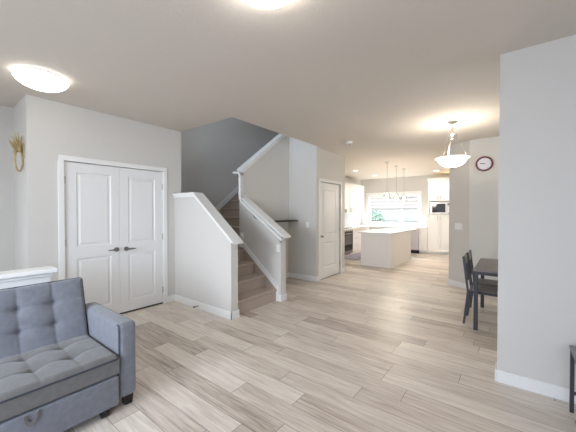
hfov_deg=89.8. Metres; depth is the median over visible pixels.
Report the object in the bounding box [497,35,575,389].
wall
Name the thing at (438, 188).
tall cabinet
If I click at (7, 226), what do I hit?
wall
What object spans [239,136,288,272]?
wall
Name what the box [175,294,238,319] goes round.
baseboard
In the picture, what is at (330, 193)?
door
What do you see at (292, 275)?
baseboard
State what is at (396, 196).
pendant light
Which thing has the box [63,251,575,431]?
floor
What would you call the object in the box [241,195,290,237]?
trim
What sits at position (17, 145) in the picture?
wall ornament
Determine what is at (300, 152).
wall
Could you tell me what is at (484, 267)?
dining table
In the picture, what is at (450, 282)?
baseboard
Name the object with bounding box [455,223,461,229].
light switch
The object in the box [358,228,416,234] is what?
island countertop
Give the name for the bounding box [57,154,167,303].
trim
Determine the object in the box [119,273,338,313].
trim
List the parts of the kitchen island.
panel, panel, panel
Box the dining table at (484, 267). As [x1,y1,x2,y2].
[473,258,497,329]
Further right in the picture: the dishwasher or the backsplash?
the dishwasher
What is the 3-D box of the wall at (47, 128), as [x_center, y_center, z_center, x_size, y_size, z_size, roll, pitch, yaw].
[-2.735,0.001,4.299,1.020,2.740,1.906,1,1,38]
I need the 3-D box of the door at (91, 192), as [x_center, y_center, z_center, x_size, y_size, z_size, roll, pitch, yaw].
[-2.517,0.344,3.748,0.098,2.021,0.632,1,1,38]
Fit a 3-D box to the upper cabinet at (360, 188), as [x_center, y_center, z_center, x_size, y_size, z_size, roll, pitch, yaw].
[2.639,-0.641,11.083,0.384,1.065,0.645,1,1,38]
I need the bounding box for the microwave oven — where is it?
[430,202,448,214]
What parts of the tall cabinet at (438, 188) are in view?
door, door, crown, door, door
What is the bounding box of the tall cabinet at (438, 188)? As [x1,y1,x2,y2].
[427,177,448,255]
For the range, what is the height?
0.990 m
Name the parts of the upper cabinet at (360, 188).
door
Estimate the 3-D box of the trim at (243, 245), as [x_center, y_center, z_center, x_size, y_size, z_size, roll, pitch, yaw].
[-1.355,0.913,5.010,2.355,0.895,0.896,1,1,38]
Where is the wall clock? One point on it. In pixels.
(484, 163)
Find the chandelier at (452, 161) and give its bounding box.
[435,120,469,168]
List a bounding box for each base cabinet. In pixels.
[350,227,369,253]
[370,227,387,229]
[419,229,427,253]
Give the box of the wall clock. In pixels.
[475,156,492,170]
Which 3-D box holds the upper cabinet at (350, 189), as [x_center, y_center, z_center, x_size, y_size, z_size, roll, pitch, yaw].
[2.131,-0.632,10.424,0.384,1.065,1.010,1,1,38]
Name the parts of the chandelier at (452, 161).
lamp shade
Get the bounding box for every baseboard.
[168,294,174,302]
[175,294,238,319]
[278,293,286,300]
[286,272,316,281]
[448,279,469,288]
[495,361,575,403]
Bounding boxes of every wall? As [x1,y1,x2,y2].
[0,105,14,271]
[13,94,180,295]
[174,197,237,311]
[181,117,278,206]
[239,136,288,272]
[240,202,285,294]
[289,137,344,276]
[345,177,360,184]
[361,174,448,226]
[449,136,498,283]
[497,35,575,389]
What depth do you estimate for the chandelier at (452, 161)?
4.12 m
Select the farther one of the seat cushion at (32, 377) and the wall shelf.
the wall shelf
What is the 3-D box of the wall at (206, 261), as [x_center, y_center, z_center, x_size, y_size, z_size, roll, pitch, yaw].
[-1.253,0.528,4.285,1.355,1.685,0.118,1,1,38]
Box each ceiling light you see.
[12,68,68,91]
[242,0,291,8]
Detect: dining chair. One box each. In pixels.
[462,253,497,323]
[467,250,497,313]
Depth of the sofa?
2.05 m
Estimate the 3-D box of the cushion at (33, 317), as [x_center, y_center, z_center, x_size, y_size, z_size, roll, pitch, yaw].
[-2.145,0.800,1.985,0.290,0.524,1.260,1,1,38]
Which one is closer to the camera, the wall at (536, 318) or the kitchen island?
the wall at (536, 318)
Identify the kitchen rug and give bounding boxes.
[345,252,360,259]
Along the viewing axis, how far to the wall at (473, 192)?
5.24 m
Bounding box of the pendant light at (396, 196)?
[394,166,398,198]
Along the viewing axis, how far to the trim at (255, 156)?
5.63 m
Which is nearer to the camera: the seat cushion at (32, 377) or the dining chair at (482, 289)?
the seat cushion at (32, 377)
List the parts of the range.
oven door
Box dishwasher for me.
[411,228,418,253]
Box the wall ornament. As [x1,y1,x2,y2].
[8,132,23,171]
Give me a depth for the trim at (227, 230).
4.08 m
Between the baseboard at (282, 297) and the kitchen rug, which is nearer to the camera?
the baseboard at (282, 297)
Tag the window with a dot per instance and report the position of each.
(401, 223)
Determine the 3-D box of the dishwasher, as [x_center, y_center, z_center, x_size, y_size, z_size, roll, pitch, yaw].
[4.407,0.857,10.320,0.615,0.860,0.670,1,1,38]
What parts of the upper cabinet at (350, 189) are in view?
door, door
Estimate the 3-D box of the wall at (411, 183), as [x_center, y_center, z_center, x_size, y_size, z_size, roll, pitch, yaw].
[4.582,-0.088,10.702,4.200,2.740,0.150,1,1,38]
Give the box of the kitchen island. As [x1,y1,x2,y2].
[358,228,416,268]
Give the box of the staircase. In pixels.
[218,193,276,313]
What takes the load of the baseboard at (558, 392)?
attached to the wall at (536, 318)
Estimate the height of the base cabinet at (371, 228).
0.865 m
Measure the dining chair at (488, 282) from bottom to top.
0.863 m
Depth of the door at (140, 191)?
4.23 m
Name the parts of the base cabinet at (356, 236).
drawer, drawer, drawer, door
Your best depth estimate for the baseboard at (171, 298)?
4.60 m
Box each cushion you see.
[0,278,87,358]
[0,335,118,421]
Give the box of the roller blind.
[370,194,418,209]
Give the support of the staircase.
on the floor
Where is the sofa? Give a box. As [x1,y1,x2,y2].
[0,277,135,431]
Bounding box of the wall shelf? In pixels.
[274,220,297,221]
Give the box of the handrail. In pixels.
[233,172,282,242]
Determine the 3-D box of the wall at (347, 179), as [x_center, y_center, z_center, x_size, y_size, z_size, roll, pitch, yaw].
[1.453,-0.078,9.975,0.130,2.740,5.220,1,1,38]
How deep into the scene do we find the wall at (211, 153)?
6.59 m
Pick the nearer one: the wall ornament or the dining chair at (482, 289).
the wall ornament
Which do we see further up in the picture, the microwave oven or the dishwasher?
the microwave oven
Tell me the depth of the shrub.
13.43 m
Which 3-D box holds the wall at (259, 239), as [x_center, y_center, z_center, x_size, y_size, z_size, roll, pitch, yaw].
[-0.450,0.511,4.955,0.950,1.700,0.130,1,1,38]
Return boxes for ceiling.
[0,0,575,179]
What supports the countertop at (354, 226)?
on the base cabinet at (356, 236)
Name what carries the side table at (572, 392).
on the floor
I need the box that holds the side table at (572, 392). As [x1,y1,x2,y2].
[569,345,575,412]
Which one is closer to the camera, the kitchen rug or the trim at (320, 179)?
the trim at (320, 179)
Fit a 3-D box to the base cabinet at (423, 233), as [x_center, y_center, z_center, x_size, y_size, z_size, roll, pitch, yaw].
[4.769,0.858,10.056,0.270,0.865,0.646,1,1,38]
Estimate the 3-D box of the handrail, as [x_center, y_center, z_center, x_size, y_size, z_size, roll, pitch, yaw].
[-0.523,-0.186,4.870,1.130,1.217,0.077,1,1,38]
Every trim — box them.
[0,266,57,288]
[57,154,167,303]
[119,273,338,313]
[173,192,242,244]
[215,187,237,210]
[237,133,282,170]
[239,242,278,300]
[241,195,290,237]
[318,178,341,280]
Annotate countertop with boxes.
[345,225,427,228]
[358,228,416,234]
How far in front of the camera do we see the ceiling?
2.50 m
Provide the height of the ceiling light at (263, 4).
0.125 m
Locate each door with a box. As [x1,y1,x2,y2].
[64,161,119,312]
[119,168,163,312]
[321,182,339,278]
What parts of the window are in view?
frame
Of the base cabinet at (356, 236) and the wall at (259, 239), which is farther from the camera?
the base cabinet at (356, 236)
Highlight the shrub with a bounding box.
[371,210,384,221]
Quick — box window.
[366,191,421,226]
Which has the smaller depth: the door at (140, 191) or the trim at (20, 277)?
the trim at (20, 277)
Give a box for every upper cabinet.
[345,182,356,212]
[357,185,363,212]
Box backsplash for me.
[345,213,360,225]
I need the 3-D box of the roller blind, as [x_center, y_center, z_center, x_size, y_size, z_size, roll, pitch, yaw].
[4.024,-0.535,11.070,1.850,0.573,0.062,1,1,38]
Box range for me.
[345,227,353,254]
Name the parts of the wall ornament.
spiky crown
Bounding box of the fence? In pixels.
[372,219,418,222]
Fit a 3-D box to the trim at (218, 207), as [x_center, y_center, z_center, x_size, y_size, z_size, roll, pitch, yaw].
[-1.655,-0.353,6.517,0.020,1.865,2.925,1,1,38]
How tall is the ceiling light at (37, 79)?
0.125 m

